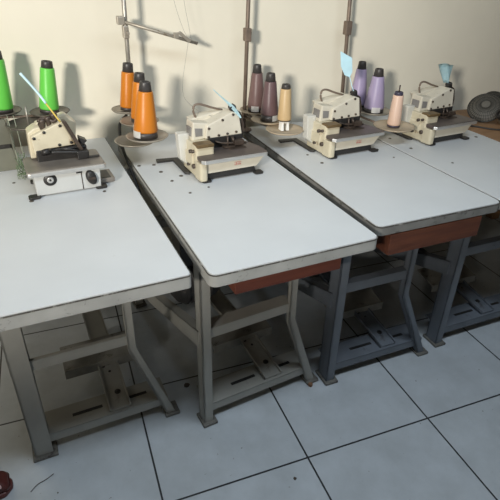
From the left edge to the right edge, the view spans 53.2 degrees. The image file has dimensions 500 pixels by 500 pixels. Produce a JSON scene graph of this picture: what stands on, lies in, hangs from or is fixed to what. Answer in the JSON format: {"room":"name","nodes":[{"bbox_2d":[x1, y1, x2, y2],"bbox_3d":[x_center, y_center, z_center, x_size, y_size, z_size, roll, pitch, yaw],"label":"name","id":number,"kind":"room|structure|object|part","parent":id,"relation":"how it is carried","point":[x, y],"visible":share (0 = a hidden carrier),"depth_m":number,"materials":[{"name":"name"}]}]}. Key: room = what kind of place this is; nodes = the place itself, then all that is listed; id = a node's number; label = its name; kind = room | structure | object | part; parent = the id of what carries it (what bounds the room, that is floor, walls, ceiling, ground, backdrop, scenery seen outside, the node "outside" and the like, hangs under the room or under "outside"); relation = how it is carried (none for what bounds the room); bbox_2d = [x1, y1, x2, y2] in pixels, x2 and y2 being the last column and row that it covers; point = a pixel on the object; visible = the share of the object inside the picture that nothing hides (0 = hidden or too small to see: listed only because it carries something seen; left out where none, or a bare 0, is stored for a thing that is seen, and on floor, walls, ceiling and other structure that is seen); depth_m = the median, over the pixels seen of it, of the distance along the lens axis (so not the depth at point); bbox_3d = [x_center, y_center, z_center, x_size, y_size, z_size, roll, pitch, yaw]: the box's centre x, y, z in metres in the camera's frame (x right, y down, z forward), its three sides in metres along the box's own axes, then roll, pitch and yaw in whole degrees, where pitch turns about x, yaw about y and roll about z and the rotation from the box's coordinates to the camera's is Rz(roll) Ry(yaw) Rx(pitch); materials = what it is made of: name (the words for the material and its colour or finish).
{"room":"textile factory","nodes":[
{"label":"textile factory","id":0,"kind":"room"},
{"bbox_2d":[0,214,499,499],"bbox_3d":[1.179,1.351,0.721,9.000,0.050,6.100,-10,32,-18],"label":"floor","id":1,"kind":"structure","parent":0,"point":[401,424],"depth_m":1.84,"materials":[{"name":"tile"}]},
{"bbox_2d":[0,471,12,499],"bbox_3d":[-0.866,0.741,1.531,0.242,0.089,0.085,-13,34,-23],"label":"shoe","id":2,"kind":"object","parent":1,"relation":"on","point":[6,483],"visible":1,"depth_m":1.56,"materials":[{"name":"red leather"}]},
{"bbox_2d":[0,138,190,462],"bbox_3d":[-0.669,0.149,1.890,0.557,0.752,1.236,-12,33,-21],"label":"table","id":3,"kind":"object","parent":1,"relation":"on","point":[87,251],"visible":0.97,"depth_m":1.53,"materials":[{"name":"white laminate"}]},
{"bbox_2d":[0,119,17,171],"bbox_3d":[-1.009,-0.387,1.885,0.220,0.165,0.116,-13,34,-23],"label":"plastic bin","id":4,"kind":"object","parent":3,"relation":"on","point":[8,162],"visible":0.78,"depth_m":1.91,"materials":[{"name":"plastic"}]},
{"bbox_2d":[15,153,26,178],"bbox_3d":[-0.835,-0.313,1.831,0.056,0.096,0.075,-10,32,-18],"label":"thread","id":5,"kind":"object","parent":3,"relation":"on","point":[21,159],"visible":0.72,"depth_m":1.82},
{"bbox_3d":[-0.698,0.382,1.532,0.058,0.690,0.050,-13,33,-22],"label":"leg","id":6,"kind":"part","parent":3,"relation":"part of","materials":[{"name":"grey paint"}]},
{"bbox_2d":[0,105,69,130],"bbox_3d":[-0.896,-0.756,1.822,0.378,0.870,0.258,-10,32,-18],"label":"stand","id":7,"kind":"object","parent":3,"relation":"on","point":[22,121],"visible":0.52,"depth_m":1.98,"materials":[{"name":"metal"}]},
{"bbox_2d":[0,50,13,112],"bbox_3d":[-0.979,-0.648,1.921,0.088,0.230,0.088,3,31,3],"label":"thread cone","id":8,"kind":"object","parent":7,"relation":"on","point":[6,103],"visible":1,"depth_m":1.92,"materials":[{"name":"green fabric"}]},
{"bbox_3d":[-0.984,-0.547,1.973,0.156,0.014,0.156,-10,32,-18],"label":"dish","id":9,"kind":"part","parent":7,"relation":"part of","materials":[{"name":"grey metal"}]},
{"bbox_2d":[6,115,19,168],"bbox_3d":[-0.897,-0.401,1.893,0.005,0.174,0.182,-13,33,-23],"label":"thread","id":10,"kind":"object","parent":7,"relation":"hanging from","point":[6,115],"visible":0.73,"depth_m":1.90},
{"bbox_3d":[-0.945,-0.541,2.011,0.291,0.018,0.028,-5,31,-10],"label":"arm","id":11,"kind":"part","parent":7,"relation":"part of","materials":[{"name":"metal"}]},
{"bbox_3d":[-0.862,-0.489,1.943,0.170,0.014,0.170,-10,32,-18],"label":"dish","id":12,"kind":"part","parent":7,"relation":"part of","materials":[{"name":"grey metal"}]},
{"bbox_2d":[39,60,58,113],"bbox_3d":[-0.809,-0.645,1.978,0.077,0.202,0.076,13,32,18],"label":"thread cone","id":13,"kind":"object","parent":7,"relation":"on","point":[47,83],"visible":0.94,"depth_m":1.96,"materials":[{"name":"green fabric"}]},
{"bbox_3d":[-0.813,-0.560,2.028,0.156,0.014,0.156,-10,32,-18],"label":"dish","id":14,"kind":"part","parent":7,"relation":"part of","materials":[{"name":"grey metal"}]},
{"bbox_3d":[-0.702,0.684,1.710,0.080,0.012,0.076,-13,33,-22],"label":"foot plate","id":15,"kind":"part","parent":3,"relation":"part of","materials":[{"name":"metal"}]},
{"bbox_2d":[19,73,114,199],"bbox_3d":[-0.651,-0.415,1.719,0.301,0.395,0.208,-13,34,-23],"label":"machine","id":16,"kind":"object","parent":3,"relation":"on","point":[59,162],"depth_m":1.73,"materials":[{"name":"beige metal"}]},
{"bbox_3d":[-0.687,-0.498,1.636,0.100,0.170,0.013,-14,34,-24],"label":"cord strip","id":17,"kind":"part","parent":16,"relation":"part of","materials":[{"name":"blue plastic"}]},
{"bbox_3d":[-0.657,-0.308,1.761,0.258,0.019,0.167,-13,34,-23],"label":"cloth plate","id":18,"kind":"part","parent":16,"relation":"part of","materials":[{"name":"grey metal"}]},
{"bbox_3d":[-0.556,-0.254,1.751,0.037,0.054,0.014,-13,34,-23],"label":"knob","id":19,"kind":"part","parent":16,"relation":"part of","materials":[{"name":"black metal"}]},
{"bbox_3d":[-0.340,0.309,1.670,0.138,0.690,0.025,-13,33,-22],"label":"leg","id":20,"kind":"part","parent":3,"relation":"part of","materials":[{"name":"grey paint"}]},
{"bbox_3d":[-0.298,0.597,1.875,0.055,0.012,0.062,-13,33,-22],"label":"foot plate","id":21,"kind":"part","parent":3,"relation":"part of","materials":[{"name":"metal"}]},
{"bbox_2d":[118,134,377,427],"bbox_3d":[-0.133,0.060,2.063,0.604,0.752,1.201,-12,33,-22],"label":"table","id":22,"kind":"object","parent":1,"relation":"on","point":[249,231],"visible":0.79,"depth_m":1.69,"materials":[{"name":"white laminate"}]},
{"bbox_3d":[-0.538,-0.046,2.262,0.034,0.692,0.045,-15,34,-25],"label":"leg","id":23,"kind":"part","parent":22,"relation":"part of","materials":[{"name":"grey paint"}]},
{"bbox_3d":[-0.543,0.257,2.441,0.056,0.012,0.071,-15,34,-25],"label":"foot plate","id":24,"kind":"part","parent":22,"relation":"part of","materials":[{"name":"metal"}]},
{"bbox_2d":[111,0,197,147],"bbox_3d":[-0.429,-0.798,1.911,0.323,0.870,0.517,7,31,9],"label":"stand","id":25,"kind":"object","parent":22,"relation":"on","point":[128,140],"visible":0.56,"depth_m":1.98,"materials":[{"name":"metal"}]},
{"bbox_3d":[-0.516,-0.592,2.109,0.136,0.014,0.136,-10,32,-18],"label":"dish","id":26,"kind":"part","parent":25,"relation":"part of","materials":[{"name":"metal"}]},
{"bbox_2d":[120,62,133,110],"bbox_3d":[-0.510,-0.673,2.062,0.069,0.191,0.064,3,31,3],"label":"thread cone","id":27,"kind":"object","parent":25,"relation":"on","point":[127,74],"visible":0.83,"depth_m":2.04,"materials":[{"name":"orange fabric"}]},
{"bbox_2d":[118,114,142,196],"bbox_3d":[-0.490,-0.374,2.043,0.059,0.274,0.354,-10,32,-18],"label":"cable","id":28,"kind":"object","parent":25,"relation":"hanging from","point":[125,115],"visible":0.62,"depth_m":2.01,"materials":[{"name":"black rubber"}]},
{"bbox_3d":[-0.453,-0.429,1.967,0.160,0.014,0.160,-10,32,-18],"label":"dish","id":29,"kind":"part","parent":25,"relation":"part of","materials":[{"name":"metal"}]},
{"bbox_2d":[131,72,144,122],"bbox_3d":[-0.440,-0.597,1.958,0.069,0.191,0.067,6,31,7],"label":"thread cone","id":30,"kind":"object","parent":25,"relation":"on","point":[138,76],"visible":0.53,"depth_m":1.93,"materials":[{"name":"orange fabric"}]},
{"bbox_3d":[-0.445,-0.516,2.006,0.156,0.014,0.156,-10,32,-18],"label":"dish","id":31,"kind":"part","parent":25,"relation":"part of","materials":[{"name":"metal"}]},
{"bbox_2d":[133,80,157,139],"bbox_3d":[-0.394,-0.520,1.851,0.092,0.207,0.091,-2,31,-5],"label":"thread cone","id":32,"kind":"object","parent":25,"relation":"on","point":[145,121],"visible":1,"depth_m":1.83,"materials":[{"name":"orange fabric"}]},
{"bbox_3d":[-0.392,-0.433,1.905,0.160,0.014,0.160,-10,32,-18],"label":"dish","id":33,"kind":"part","parent":25,"relation":"part of","materials":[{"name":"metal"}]},
{"bbox_3d":[-0.370,-0.891,2.042,0.318,0.106,0.013,-10,32,-18],"label":"guide rod","id":34,"kind":"part","parent":25,"relation":"part of","materials":[{"name":"metal"}]},
{"bbox_3d":[-0.208,0.101,1.866,0.190,0.182,0.182,-15,34,-25],"label":"motor","id":35,"kind":"part","parent":22,"relation":"part of","materials":[{"name":"black metal"}]},
{"bbox_3d":[-0.153,0.318,1.662,0.034,0.692,0.045,-15,34,-25],"label":"leg","id":36,"kind":"part","parent":22,"relation":"part of","materials":[{"name":"grey paint"}]},
{"bbox_3d":[-0.158,0.620,1.841,0.056,0.012,0.071,-15,34,-25],"label":"foot plate","id":37,"kind":"part","parent":22,"relation":"part of","materials":[{"name":"metal"}]},
{"bbox_2d":[156,103,267,182],"bbox_3d":[-0.156,-0.436,1.918,0.352,0.251,0.315,-14,34,-24],"label":"machine","id":38,"kind":"object","parent":22,"relation":"on","point":[212,146],"visible":0.99,"depth_m":1.88,"materials":[{"name":"beige metal"}]},
{"bbox_3d":[-0.180,-0.295,1.846,0.032,0.068,0.062,-14,34,-24],"label":"corner post","id":39,"kind":"part","parent":38,"relation":"part of","materials":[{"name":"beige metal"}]},
{"bbox_3d":[-0.161,-0.528,1.889,0.123,0.063,0.008,-14,34,-24],"label":"handle","id":40,"kind":"part","parent":38,"relation":"part of","materials":[{"name":"metal"}]},
{"bbox_2d":[213,89,240,117],"bbox_3d":[-0.085,-0.544,1.853,0.106,0.109,0.018,-4,31,-9],"label":"ribbon","id":41,"kind":"object","parent":38,"relation":"hanging from","point":[233,108],"visible":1,"depth_m":1.87,"materials":[{"name":"fabric"}]},
{"bbox_3d":[-0.083,-0.374,1.897,0.267,0.016,0.151,-14,34,-24],"label":"cloth plate","id":42,"kind":"part","parent":38,"relation":"part of","materials":[{"name":"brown metal"}]},
{"bbox_3d":[-0.053,-0.398,1.921,0.070,0.002,0.040,-14,34,-24],"label":"needle plate","id":43,"kind":"part","parent":38,"relation":"part of","materials":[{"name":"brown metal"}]},
{"bbox_3d":[0.053,-0.019,1.641,0.365,0.082,0.340,-12,33,-22],"label":"drawer","id":44,"kind":"part","parent":22,"relation":"part of","materials":[{"name":"red paint"}]},
{"bbox_3d":[0.197,0.233,1.821,0.142,0.692,0.022,-15,34,-25],"label":"leg","id":45,"kind":"part","parent":22,"relation":"part of","materials":[{"name":"grey paint"}]},
{"bbox_3d":[0.240,0.519,2.030,0.055,0.012,0.058,-15,34,-25],"label":"foot plate","id":46,"kind":"part","parent":22,"relation":"part of","materials":[{"name":"metal"}]},
{"bbox_2d":[244,121,499,385],"bbox_3d":[0.393,-0.058,2.285,0.589,0.752,1.121,-11,33,-20],"label":"table","id":47,"kind":"object","parent":1,"relation":"on","point":[411,205],"visible":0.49,"depth_m":1.89,"materials":[{"name":"white laminate"}]},
{"bbox_2d":[240,0,303,135],"bbox_3d":[0.097,-0.888,2.087,0.173,0.870,0.416,-15,34,-25],"label":"stand","id":48,"kind":"object","parent":47,"relation":"on","point":[272,127],"visible":0.59,"depth_m":2.22,"materials":[{"name":"metal"}]},
{"bbox_3d":[0.029,-0.658,2.355,0.156,0.014,0.156,-10,32,-18],"label":"dish","id":49,"kind":"part","parent":48,"relation":"part of","materials":[{"name":"beige plastic"}]},
{"bbox_3d":[0.060,-0.577,2.284,0.028,0.018,0.323,-20,37,-32],"label":"arm","id":50,"kind":"part","parent":48,"relation":"part of","materials":[{"name":"metal"}]},
{"bbox_2d":[248,64,263,112],"bbox_3d":[0.032,-0.748,2.301,0.082,0.206,0.083,-10,32,-18],"label":"thread cone","id":51,"kind":"object","parent":48,"relation":"on","point":[256,85],"visible":0.91,"depth_m":2.28,"materials":[{"name":"purple fabric"}]},
{"bbox_3d":[0.083,-0.588,2.258,0.156,0.014,0.156,-10,32,-18],"label":"dish","id":52,"kind":"part","parent":48,"relation":"part of","materials":[{"name":"beige plastic"}]},
{"bbox_2d":[260,72,277,121],"bbox_3d":[0.089,-0.677,2.206,0.081,0.203,0.083,-10,32,-18],"label":"thread cone","id":53,"kind":"object","parent":48,"relation":"on","point":[269,106],"visible":1,"depth_m":2.19,"materials":[{"name":"fabric"}]},
{"bbox_2d":[277,83,290,130],"bbox_3d":[0.149,-0.609,2.132,0.060,0.194,0.060,-10,32,-18],"label":"thread cone","id":54,"kind":"object","parent":48,"relation":"on","point":[284,110],"visible":0.99,"depth_m":2.11,"materials":[{"name":"beige fabric"}]},
{"bbox_3d":[0.152,-0.524,2.178,0.168,0.014,0.168,-10,32,-18],"label":"dish","id":55,"kind":"part","parent":48,"relation":"part of","materials":[{"name":"beige plastic"}]},
{"bbox_3d":[0.313,0.515,2.039,0.058,0.012,0.088,-11,33,-20],"label":"foot plate","id":56,"kind":"part","parent":47,"relation":"part of","materials":[{"name":"metal"}]},
{"bbox_2d":[278,89,384,158],"bbox_3d":[0.355,-0.571,2.167,0.352,0.251,0.315,-14,34,-24],"label":"machine","id":57,"kind":"object","parent":47,"relation":"on","point":[334,127],"visible":1,"depth_m":2.13,"materials":[{"name":"beige metal"}]},
{"bbox_3d":[0.331,-0.430,2.096,0.032,0.068,0.062,-14,34,-24],"label":"corner post","id":58,"kind":"part","parent":57,"relation":"part of","materials":[{"name":"beige metal"}]},
{"bbox_3d":[0.350,-0.663,2.138,0.123,0.063,0.008,-14,34,-24],"label":"handle","id":59,"kind":"part","parent":57,"relation":"part of","materials":[{"name":"metal"}]},
{"bbox_2d":[340,51,353,90],"bbox_3d":[0.408,-0.748,2.095,0.080,0.166,0.023,0,31,-3],"label":"paper slip","id":60,"kind":"object","parent":57,"relation":"on","point":[346,61],"visible":1,"depth_m":2.08,"materials":[{"name":"blue paper"}]},
{"bbox_3d":[0.445,-0.671,2.137,0.030,0.031,0.030,-14,34,-24],"label":"tension knob","id":61,"kind":"part","parent":57,"relation":"part of","materials":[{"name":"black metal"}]},
{"bbox_3d":[0.428,-0.508,2.146,0.267,0.016,0.151,-14,34,-24],"label":"cloth plate","id":62,"kind":"part","parent":57,"relation":"part of","materials":[{"name":"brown metal"}]},
{"bbox_3d":[0.458,-0.532,2.170,0.070,0.002,0.040,-14,34,-24],"label":"needle plate","id":63,"kind":"part","parent":57,"relation":"part of","materials":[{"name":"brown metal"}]},
{"bbox_3d":[0.317,0.210,1.858,0.036,0.698,0.062,-11,33,-20],"label":"leg","id":64,"kind":"part","parent":47,"relation":"part of","materials":[{"name":"blue paint"}]},
{"bbox_2d":[341,0,414,132],"bbox_3d":[0.606,-0.945,2.204,0.196,0.870,0.510,-10,32,-18],"label":"stand","id":65,"kind":"object","parent":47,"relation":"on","point":[347,27],"visible":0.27,"depth_m":2.32,"materials":[{"name":"metal"}]},
{"bbox_2d":[351,61,366,106],"bbox_3d":[0.535,-0.810,2.431,0.088,0.207,0.088,-10,32,-18],"label":"thread cone","id":66,"kind":"object","parent":65,"relation":"on","point":[360,79],"visible":0.7,"depth_m":2.40,"materials":[{"name":"purple fabric"}]},
{"bbox_3d":[0.557,-0.636,2.403,0.028,0.018,0.410,-15,34,-25],"label":"arm","id":67,"kind":"part","parent":65,"relation":"part of","materials":[{"name":"metal"}]},
{"bbox_2d":[364,68,384,113],"bbox_3d":[0.599,-0.755,2.360,0.096,0.196,0.098,-10,32,-18],"label":"thread cone","id":68,"kind":"object","parent":65,"relation":"on","point":[374,102],"visible":1,"depth_m":2.34,"materials":[{"name":"purple fabric"}]},
{"bbox_3d":[0.600,-0.671,2.412,0.164,0.014,0.164,-10,32,-18],"label":"dish","id":69,"kind":"part","parent":65,"relation":"part of","materials":[{"name":"metal"}]},
{"bbox_3d":[0.650,-0.557,2.253,0.184,0.014,0.184,-10,32,-18],"label":"dish","id":70,"kind":"part","parent":65,"relation":"part of","materials":[{"name":"beige plastic"}]},
{"bbox_2d":[387,85,403,127],"bbox_3d":[0.650,-0.638,2.211,0.060,0.180,0.060,-10,32,-18],"label":"thread cone","id":71,"kind":"object","parent":65,"relation":"on","point":[395,113],"visible":1,"depth_m":2.20,"materials":[{"name":"pink fabric"}]},
{"bbox_3d":[0.673,0.149,1.976,0.185,0.698,0.031,-11,33,-20],"label":"leg","id":72,"kind":"part","parent":47,"relation":"part of","materials":[{"name":"blue paint"}]},
{"bbox_3d":[0.738,0.436,2.191,0.055,0.012,0.072,-11,33,-20],"label":"foot plate","id":73,"kind":"part","parent":47,"relation":"part of","materials":[{"name":"metal"}]},
{"bbox_3d":[0.569,-0.131,1.836,0.390,0.078,0.340,-11,33,-20],"label":"drawer","id":74,"kind":"part","parent":47,"relation":"part of","materials":[{"name":"red wood"}]},
{"bbox_2d":[360,114,499,347],"bbox_3d":[0.902,-0.154,2.468,0.549,0.752,1.101,-11,33,-20],"label":"table","id":75,"kind":"object","parent":1,"relation":"on","point":[474,161],"visible":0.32,"depth_m":2.19,"materials":[{"name":"white laminate"}]},
{"bbox_2d":[391,81,476,145],"bbox_3d":[0.833,-0.663,2.344,0.352,0.251,0.315,-14,34,-24],"label":"machine","id":76,"kind":"object","parent":75,"relation":"on","point":[431,113],"visible":0.96,"depth_m":2.30,"materials":[{"name":"beige metal"}]},
{"bbox_3d":[0.810,-0.522,2.272,0.032,0.068,0.062,-14,34,-24],"label":"corner post","id":77,"kind":"part","parent":76,"relation":"part of","materials":[{"name":"beige metal"}]},
{"bbox_3d":[0.828,-0.756,2.315,0.123,0.063,0.008,-14,34,-24],"label":"handle","id":78,"kind":"part","parent":76,"relation":"part of","materials":[{"name":"metal"}]},
{"bbox_2d":[438,63,452,82],"bbox_3d":[0.893,-0.805,2.287,0.084,0.100,0.016,-10,32,-18],"label":"scrap","id":79,"kind":"object","parent":76,"relation":"on","point":[445,69],"visible":0.98,"depth_m":2.28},
{"bbox_3d":[0.923,-0.764,2.315,0.030,0.031,0.030,-14,34,-24],"label":"tension knob","id":80,"kind":"part","parent":76,"relation":"part of","materials":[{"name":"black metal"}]},
{"bbox_3d":[0.906,-0.601,2.324,0.267,0.016,0.151,-14,34,-24],"label":"cloth plate","id":81,"kind":"part","parent":76,"relation":"part of","materials":[{"name":"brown metal"}]},
{"bbox_3d":[0.830,0.404,2.250,0.058,0.012,0.088,-11,33,-20],"label":"foot plate","id":82,"kind":"part","parent":75,"relation":"part of","materials":[{"name":"metal"}]},
{"bbox_3d":[0.834,0.098,2.069,0.036,0.698,0.062,-11,33,-20],"label":"leg","id":83,"kind":"part","parent":75,"relation":"part of","materials":[{"name":"blue paint"}]},
{"bbox_2d":[455,109,499,218],"bbox_3d":[1.493,-0.305,2.760,0.750,0.742,0.870,-11,33,-20],"label":"wooden table","id":84,"kind":"object","parent":1,"relation":"on","point":[493,134],"visible":0.29,"depth_m":2.59,"materials":[{"name":"brown wood"}]},
{"bbox_2d":[467,91,499,130],"bbox_3d":[1.309,-0.744,2.638,0.412,0.130,0.285,-23,38,-35],"label":"desk fan","id":85,"kind":"object","parent":84,"relation":"on","point":[485,107],"visible":1,"depth_m":2.63,"materials":[{"name":"grey paint"}]},
{"bbox_3d":[1.265,-0.642,2.557,0.283,0.034,0.105,-3,31,-7],"label":"power cord","id":86,"kind":"part","parent":85,"relation":"part of","materials":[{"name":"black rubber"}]},
{"bbox_3d":[1.635,-0.525,3.174,0.060,0.705,0.060,-11,33,-20],"label":"leg","id":87,"kind":"part","parent":84,"relation":"part of","materials":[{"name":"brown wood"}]},
{"bbox_2d":[0,0,499,242],"bbox_3d":[0.189,-1.352,2.257,9.007,3.000,0.150,-9,32,-17],"label":"wall","id":88,"kind":"structure","parent":0,"point":[301,42],"depth_m":2.33,"materials":[{"name":"beige paint"}]}
]}

